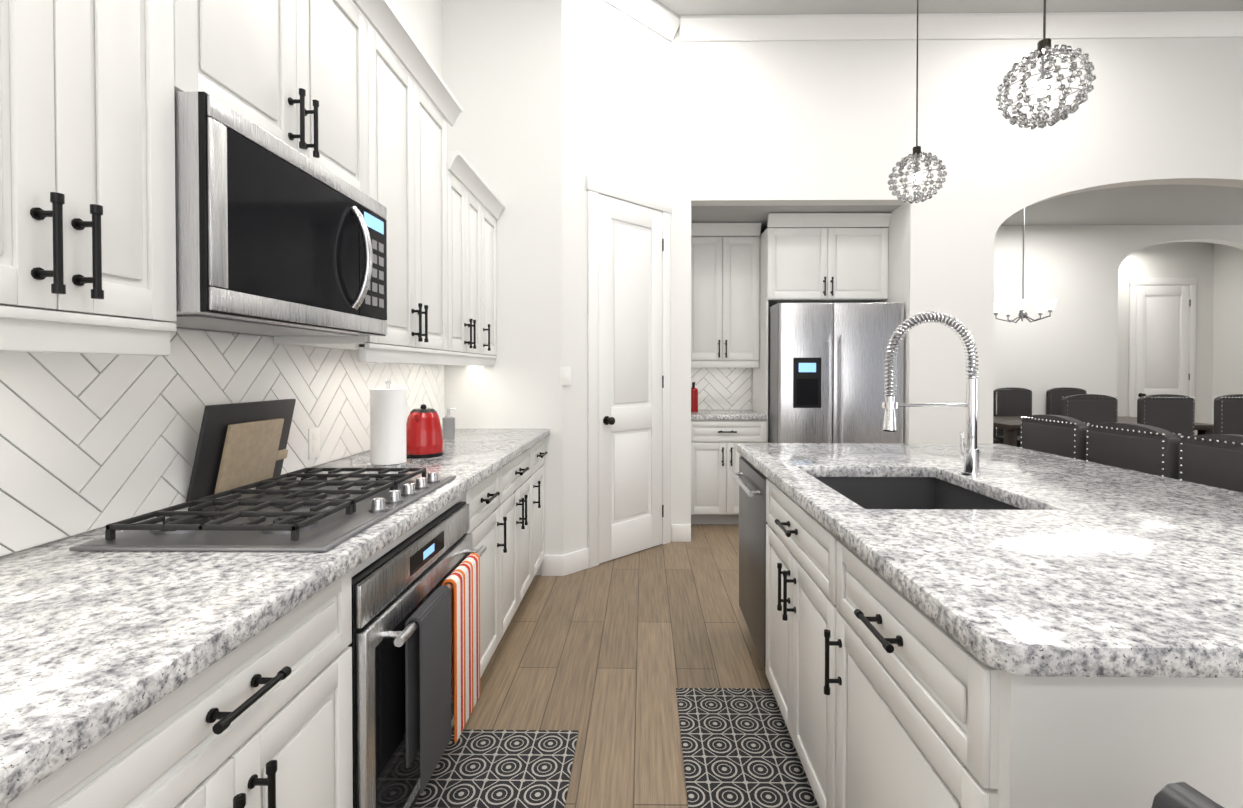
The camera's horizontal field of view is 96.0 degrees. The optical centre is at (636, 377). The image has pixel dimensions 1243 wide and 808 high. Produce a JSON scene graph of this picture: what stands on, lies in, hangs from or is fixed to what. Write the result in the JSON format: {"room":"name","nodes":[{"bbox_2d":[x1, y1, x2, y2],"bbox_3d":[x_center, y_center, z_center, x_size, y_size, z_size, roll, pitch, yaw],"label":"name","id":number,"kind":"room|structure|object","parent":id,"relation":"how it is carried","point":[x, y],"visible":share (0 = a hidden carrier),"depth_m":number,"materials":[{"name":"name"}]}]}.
{"room":"kitchen","nodes":[
{"label":"kitchen","id":0,"kind":"room"},
{"bbox_2d":[0,0,442,556],"bbox_3d":[-1.305,-0.661,1.169,0.140,3.850,8.340,0,1,1],"label":"wall","id":1,"kind":"structure","parent":0,"point":[421,20],"depth_m":3.18,"materials":[{"name":"white paint"}]},
{"bbox_2d":[0,0,211,335],"bbox_3d":[-1.065,-0.637,0.867,0.324,1.069,0.565,0,1,1],"label":"upper cabinet","id":2,"kind":"object","parent":1,"relation":"attached to","point":[88,88],"depth_m":0.92,"materials":[{"name":"white wood"}]},
{"bbox_2d":[0,328,444,555],"bbox_3d":[-1.228,0.105,1.350,0.008,0.471,4.286,0,1,1],"label":"backsplash","id":3,"kind":"structure","parent":1,"relation":"attached to","point":[88,442],"depth_m":1.39,"materials":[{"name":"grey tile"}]},
{"bbox_2d":[308,427,319,459],"bbox_3d":[-1.210,0.245,2.104,0.007,0.115,0.070,0,1,1],"label":"electrical outlet plate","id":4,"kind":"object","parent":3,"relation":"attached to","point":[313,443],"visible":1,"depth_m":2.09,"materials":[{"name":"white plastic"}]},
{"bbox_2d":[212,0,375,200],"bbox_3d":[-1.057,-0.874,1.476,0.324,0.610,0.772,0,1,1],"label":"upper cabinet","id":5,"kind":"object","parent":1,"relation":"attached to","point":[303,72],"depth_m":1.51,"materials":[{"name":"white wood"}]},
{"bbox_2d":[168,92,386,335],"bbox_3d":[-0.998,-0.348,1.481,0.442,0.434,0.765,0,1,1],"label":"over-the-range microwave","id":6,"kind":"object","parent":5,"relation":"attached to","point":[275,236],"visible":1,"depth_m":1.28,"materials":[{"name":"silver metal"}]},
{"bbox_2d":[274,24,455,355],"bbox_3d":[-1.047,-0.654,2.240,0.324,1.069,0.865,0,1,1],"label":"upper cabinet","id":7,"kind":"object","parent":1,"relation":"attached to","point":[415,185],"depth_m":2.21,"materials":[{"name":"white wood"}]},
{"bbox_2d":[432,208,498,359],"bbox_3d":[-1.034,-0.557,3.292,0.324,0.850,0.383,0,1,1],"label":"upper cabinet","id":8,"kind":"object","parent":1,"relation":"attached to","point":[492,242],"depth_m":3.37,"materials":[{"name":"white wood"}]},
{"bbox_2d":[456,172,487,355],"bbox_3d":[-1.038,-0.553,2.918,0.324,0.850,0.601,0,1,1],"label":"upper cabinet","id":9,"kind":"object","parent":1,"relation":"attached to","point":[471,217],"depth_m":2.96,"materials":[{"name":"white wood"}]},
{"bbox_2d":[442,0,690,574],"bbox_3d":[-0.391,-0.700,4.332,1.604,3.850,1.710,0,1,1],"label":"wall","id":10,"kind":"structure","parent":0,"point":[558,101],"depth_m":3.50,"materials":[{"name":"white paint"}]},
{"bbox_2d":[560,367,570,384],"bbox_3d":[-0.440,-0.012,3.480,0.070,0.115,0.009,0,1,1],"label":"switch plate","id":11,"kind":"object","parent":10,"relation":"attached to","point":[565,375],"visible":1,"depth_m":3.48,"materials":[{"name":"white plastic"}]},
{"bbox_2d":[541,524,690,575],"bbox_3d":[1.030,1.167,3.828,3.237,0.130,0.725,0,1,1],"label":"baseboard","id":12,"kind":"structure","parent":10,"relation":"attached to","point":[564,564],"depth_m":3.54,"materials":[{"name":"white wood"}]},
{"bbox_2d":[586,175,671,567],"bbox_3d":[-0.030,-0.038,3.889,0.579,2.539,0.579,0,1,1],"label":"pantry door","id":13,"kind":"structure","parent":10,"relation":"in","point":[629,285],"depth_m":3.86,"materials":[{"name":"white wood"}]},
{"bbox_2d":[463,524,770,807],"bbox_3d":[4.258,1.292,2.951,11.500,0.100,12.000,0,1,1],"label":"floor","id":14,"kind":"structure","parent":0,"point":[606,659],"depth_m":2.46,"materials":[{"name":"brown wood"}]},
{"bbox_2d":[16,781,55,807],"bbox_3d":[-0.931,0.838,0.186,0.628,0.876,0.766,0,1,1],"label":"base cabinet","id":15,"kind":"object","parent":14,"relation":"on","point":[46,798],"depth_m":0.58,"materials":[{"name":"grey wood"}]},
{"bbox_2d":[56,565,363,807],"bbox_3d":[-0.923,0.830,0.823,0.628,0.876,0.746,0,1,1],"label":"base cabinet","id":16,"kind":"object","parent":14,"relation":"on","point":[270,726],"depth_m":0.88,"materials":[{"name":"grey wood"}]},
{"bbox_2d":[0,429,549,807],"bbox_3d":[-0.898,0.363,1.349,0.664,0.042,4.288,0,1,1],"label":"countertop","id":17,"kind":"structure","parent":16,"relation":"on","point":[93,643],"depth_m":0.84,"materials":[{"name":"white stone"}]},
{"bbox_2d":[186,399,295,501],"bbox_3d":[-1.177,0.205,1.698,0.078,0.266,0.380,0,1,1],"label":"cutting board","id":18,"kind":"object","parent":17,"relation":"on","point":[241,444],"visible":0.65,"depth_m":1.63,"materials":[{"name":"wood"}]},
{"bbox_2d":[69,468,455,551],"bbox_3d":[-0.863,0.318,1.488,0.515,0.042,0.765,0,1,1],"label":"cooktop","id":19,"kind":"object","parent":17,"relation":"in","point":[309,510],"visible":1,"depth_m":1.28,"materials":[{"name":"silver metal"}]},
{"bbox_2d":[367,379,409,467],"bbox_3d":[-0.933,0.169,2.104,0.150,0.326,0.150,0,1,1],"label":"paper towel","id":20,"kind":"object","parent":17,"relation":"on","point":[388,427],"visible":0.96,"depth_m":2.05,"materials":[{"name":"white paper"}]},
{"bbox_2d":[406,404,443,458],"bbox_3d":[-0.899,0.219,2.386,0.160,0.218,0.225,0,1,1],"label":"kettle","id":21,"kind":"object","parent":17,"relation":"on","point":[424,436],"visible":0.9,"depth_m":2.31,"materials":[{"name":"red metal"}]},
{"bbox_2d":[442,408,455,438],"bbox_3d":[-0.990,0.240,2.956,0.067,0.163,0.064,0,1,1],"label":"soap dispenser","id":22,"kind":"object","parent":17,"relation":"on","point":[448,425],"visible":1,"depth_m":2.93,"materials":[{"name":"grey plastic"}]},
{"bbox_2d":[364,465,507,677],"bbox_3d":[-0.905,0.813,2.220,0.628,0.876,0.507,0,1,1],"label":"base cabinet","id":23,"kind":"object","parent":14,"relation":"on","point":[488,503],"depth_m":2.27,"materials":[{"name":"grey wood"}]},
{"bbox_2d":[348,502,486,807],"bbox_3d":[-0.854,0.787,1.581,0.681,0.700,0.760,0,1,1],"label":"oven","id":24,"kind":"object","parent":23,"relation":"in","point":[395,588],"visible":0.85,"depth_m":1.32,"materials":[{"name":"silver metal"}]},
{"bbox_2d":[405,585,450,792],"bbox_3d":[-0.527,0.776,1.426,0.041,0.420,0.200,0,1,1],"label":"towel","id":25,"kind":"object","parent":24,"relation":"hanging from","point":[428,681],"visible":1,"depth_m":1.38,"materials":[{"name":"grey fabric"}]},
{"bbox_2d":[442,553,479,742],"bbox_3d":[-0.523,0.793,1.681,0.041,0.460,0.230,0,1,1],"label":"hanging towel","id":26,"kind":"object","parent":24,"relation":"hanging from","point":[463,578],"visible":0.77,"depth_m":1.65,"materials":[{"name":"fabric"}]},
{"bbox_2d":[413,730,577,807],"bbox_3d":[-0.440,1.255,1.526,0.460,0.008,0.910,0,1,1],"label":"rug","id":27,"kind":"object","parent":14,"relation":"on","point":[503,769],"visible":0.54,"depth_m":1.77,"materials":[{"name":"black fabric"}]},
{"bbox_2d":[508,449,535,624],"bbox_3d":[-0.898,0.807,2.764,0.628,0.876,0.818,0,1,1],"label":"base cabinet","id":28,"kind":"object","parent":14,"relation":"on","point":[522,471],"depth_m":2.79,"materials":[{"name":"grey wood"}]},
{"bbox_2d":[536,437,547,572],"bbox_3d":[-0.891,0.800,3.277,0.628,0.876,0.444,0,1,1],"label":"base cabinet","id":29,"kind":"object","parent":14,"relation":"on","point":[540,549],"depth_m":3.34,"materials":[{"name":"grey wood"}]},
{"bbox_2d":[691,410,765,523],"bbox_3d":[0.741,0.759,4.857,0.642,0.920,0.661,0,1,1],"label":"base cabinet","id":30,"kind":"object","parent":14,"relation":"on","point":[718,437],"visible":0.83,"depth_m":4.57,"materials":[{"name":"grey wood"}]},
{"bbox_2d":[691,382,697,411],"bbox_3d":[0.503,0.167,4.934,0.079,0.260,0.085,0,1,1],"label":"bottle","id":31,"kind":"object","parent":30,"relation":"on","point":[694,399],"visible":0.79,"depth_m":4.90,"materials":[{"name":"red"}]},
{"bbox_2d":[676,688,818,807],"bbox_3d":[0.361,1.252,1.791,0.415,0.008,0.900,0,1,1],"label":"rug","id":32,"kind":"object","parent":14,"relation":"on","point":[739,749],"visible":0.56,"depth_m":1.86,"materials":[{"name":"black fabric"}]},
{"bbox_2d":[768,303,903,442],"bbox_3d":[1.557,0.322,4.616,0.935,1.800,0.917,0,1,1],"label":"fridge","id":33,"kind":"object","parent":14,"relation":"on","point":[826,370],"visible":0.5,"depth_m":4.22,"materials":[{"name":"silver metal"}]},
{"bbox_2d":[738,451,1242,807],"bbox_3d":[0.958,0.819,1.752,1.008,0.876,2.012,0,1,1],"label":"kitchen island","id":34,"kind":"object","parent":14,"relation":"on","point":[881,705],"depth_m":0.91,"materials":[{"name":"white wood"}]},
{"bbox_2d":[730,457,767,668],"bbox_3d":[0.773,0.767,2.445,0.656,0.753,0.580,0,1,1],"label":"dishwasher","id":35,"kind":"object","parent":34,"relation":"in","point":[749,478],"visible":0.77,"depth_m":2.37,"materials":[{"name":"silver metal"}]},
{"bbox_2d":[738,443,1242,682],"bbox_3d":[1.137,0.358,1.750,1.310,0.042,2.060,0,1,1],"label":"island countertop","id":36,"kind":"structure","parent":34,"relation":"on","point":[1051,568],"depth_m":1.12,"materials":[{"name":"white stone"}]},
{"bbox_2d":[882,311,981,475],"bbox_3d":[1.018,0.052,1.945,0.339,0.563,0.098,0,1,1],"label":"faucet","id":37,"kind":"object","parent":36,"relation":"on","point":[970,454],"visible":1,"depth_m":1.92,"materials":[{"name":"silver metal"}]},
{"bbox_2d":[993,439,999,443],"bbox_3d":[3.905,0.658,6.590,0.460,1.080,0.482,0,1,1],"label":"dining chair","id":38,"kind":"object","parent":14,"relation":"on","point":[996,441],"visible":0.02,"depth_m":6.35,"materials":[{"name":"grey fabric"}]},
{"bbox_2d":[993,387,1031,446],"bbox_3d":[4.555,0.658,6.581,0.460,1.080,0.482,0,1,1],"label":"dining chair","id":39,"kind":"object","parent":14,"relation":"on","point":[1010,401],"visible":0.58,"depth_m":6.76,"materials":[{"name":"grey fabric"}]},
{"bbox_2d":[1020,415,1089,460],"bbox_3d":[1.765,0.711,2.656,0.482,1.070,0.400,0,1,1],"label":"bar stool","id":40,"kind":"object","parent":14,"relation":"on","point":[1060,435],"visible":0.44,"depth_m":2.60,"materials":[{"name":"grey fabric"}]},
{"bbox_2d":[1046,387,1086,414],"bbox_3d":[5.205,0.658,6.573,0.460,1.080,0.482,0,1,1],"label":"dining chair","id":41,"kind":"object","parent":14,"relation":"on","point":[1053,400],"visible":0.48,"depth_m":6.75,"materials":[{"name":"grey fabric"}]},
{"bbox_2d":[1061,394,1117,426],"bbox_3d":[3.885,0.677,5.008,0.460,1.080,0.482,0,1,1],"label":"dining chair","id":42,"kind":"object","parent":14,"relation":"on","point":[1092,409],"visible":0.35,"depth_m":4.77,"materials":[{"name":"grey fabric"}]},
{"bbox_2d":[993,416,1213,446],"bbox_3d":[4.545,0.823,5.793,2.000,0.770,1.000,0,1,1],"label":"dining table","id":43,"kind":"object","parent":14,"relation":"on","point":[1010,425],"visible":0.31,"depth_m":5.40,"materials":[{"name":"brown wood"}]},
{"bbox_2d":[1086,423,1180,479],"bbox_3d":[1.760,0.716,2.236,0.482,1.070,0.400,0,1,1],"label":"bar stool","id":44,"kind":"object","parent":14,"relation":"on","point":[1148,449],"visible":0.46,"depth_m":2.17,"materials":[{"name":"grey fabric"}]},
{"bbox_2d":[1137,394,1194,439],"bbox_3d":[4.535,0.677,5.000,0.460,1.080,0.482,0,1,1],"label":"dining chair","id":45,"kind":"object","parent":14,"relation":"on","point":[1172,413],"visible":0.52,"depth_m":4.76,"materials":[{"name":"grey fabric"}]},
{"bbox_2d":[1151,782,1223,807],"bbox_3d":[0.611,0.797,0.451,0.420,0.954,0.401,0,1,1],"label":"stool","id":46,"kind":"object","parent":14,"relation":"on","point":[1178,795],"visible":1,"depth_m":0.43,"materials":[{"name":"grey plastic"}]},
{"bbox_2d":[1179,434,1242,492],"bbox_3d":[1.754,0.721,1.817,0.482,1.070,0.400,0,1,1],"label":"bar stool","id":47,"kind":"object","parent":14,"relation":"on","point":[1214,460],"visible":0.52,"depth_m":1.88,"materials":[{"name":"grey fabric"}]},
{"bbox_2d":[1213,394,1242,434],"bbox_3d":[5.184,0.678,4.992,0.460,1.080,0.482,0,1,1],"label":"dining chair","id":48,"kind":"object","parent":14,"relation":"on","point":[1228,414],"visible":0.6,"depth_m":4.75,"materials":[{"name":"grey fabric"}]},
{"bbox_2d":[691,233,761,236],"bbox_3d":[1.535,-0.710,5.232,2.225,3.850,0.140,0,1,1],"label":"wall","id":49,"kind":"structure","parent":0,"point":[727,236],"depth_m":5.16,"materials":[{"name":"white paint"}]},
{"bbox_2d":[691,368,751,409],"bbox_3d":[0.746,0.072,5.177,0.642,0.445,0.008,0,1,1],"label":"backsplash","id":50,"kind":"structure","parent":49,"relation":"attached to","point":[724,388],"depth_m":5.17,"materials":[{"name":"grey tile"}]},
{"bbox_2d":[691,213,891,442],"bbox_3d":[1.230,-0.050,4.825,1.619,2.540,0.675,0,1,1],"label":"upper cabinet","id":51,"kind":"object","parent":49,"relation":"attached to","point":[740,286],"visible":1,"depth_m":4.64,"materials":[{"name":"white wood"}]},
{"bbox_2d":[691,205,900,232],"bbox_3d":[1.229,-1.379,4.728,1.625,0.100,0.860,0,1,1],"label":"ceiling","id":52,"kind":"structure","parent":0,"point":[729,214],"depth_m":4.46,"materials":[{"name":"grey paint"}]},
{"bbox_2d":[656,0,1242,15],"bbox_3d":[4.235,-2.635,1.074,11.500,0.100,8.340,0,1,1],"label":"ceiling","id":53,"kind":"structure","parent":0,"point":[737,7],"depth_m":3.95,"materials":[{"name":"grey paint"}]},
{"bbox_2d":[888,0,946,203],"bbox_3d":[1.150,-1.660,2.285,0.218,1.877,0.218,0,1,1],"label":"pendant light","id":54,"kind":"object","parent":53,"relation":"hanging from","point":[914,159],"visible":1,"depth_m":2.28,"materials":[{"name":"silver metal"}]},
{"bbox_2d":[603,0,1242,41],"bbox_3d":[4.368,-2.515,0.503,11.219,0.125,7.199,0,1,1],"label":"crown molding","id":55,"kind":"structure","parent":53,"relation":"attached to","point":[659,19],"depth_m":4.06,"materials":[{"name":"white wood"}]},
{"bbox_2d":[995,0,1095,129],"bbox_3d":[1.140,-1.649,1.556,0.227,1.881,0.228,0,1,1],"label":"pendant light","id":56,"kind":"object","parent":53,"relation":"hanging from","point":[1044,86],"visible":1,"depth_m":1.55,"materials":[{"name":"silver metal"}]},
{"bbox_2d":[691,38,1242,443],"bbox_3d":[5.217,-0.698,4.185,9.615,3.850,0.140,0,1,1],"label":"wall","id":57,"kind":"structure","parent":0,"point":[798,123],"depth_m":4.12,"materials":[{"name":"white paint"}]},
{"bbox_2d":[993,225,1242,438],"bbox_3d":[6.074,-0.330,6.879,7.970,3.050,0.140,0,1,1],"label":"wall","id":58,"kind":"structure","parent":0,"point":[1071,341],"depth_m":6.81,"materials":[{"name":"white paint"}]},
{"bbox_2d":[1000,184,1242,225],"bbox_3d":[6.077,-1.908,7.060,7.970,0.100,3.660,0,1,1],"label":"ceiling","id":59,"kind":"structure","parent":0,"point":[1174,204],"depth_m":6.06,"materials":[{"name":"grey paint"}]},
{"bbox_2d":[994,208,1056,322],"bbox_3d":[3.996,-1.209,5.797,0.570,1.265,0.552,0,1,1],"label":"chandelier","id":60,"kind":"object","parent":59,"relation":"hanging from","point":[1040,307],"visible":0.96,"depth_m":5.77,"materials":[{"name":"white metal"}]},
{"bbox_2d":[1117,242,1242,434],"bbox_3d":[6.840,-0.336,7.339,2.950,3.050,0.800,0,1,1],"label":"wall","id":61,"kind":"structure","parent":0,"point":[1216,270],"depth_m":7.58,"materials":[{"name":"white paint"}]},
{"bbox_2d":[1128,278,1197,434],"bbox_3d":[7.128,-0.083,7.552,0.900,2.539,0.087,0,1,1],"label":"hall door","id":62,"kind":"structure","parent":61,"relation":"in","point":[1162,334],"depth_m":7.58,"materials":[{"name":"white wood"}]}
]}

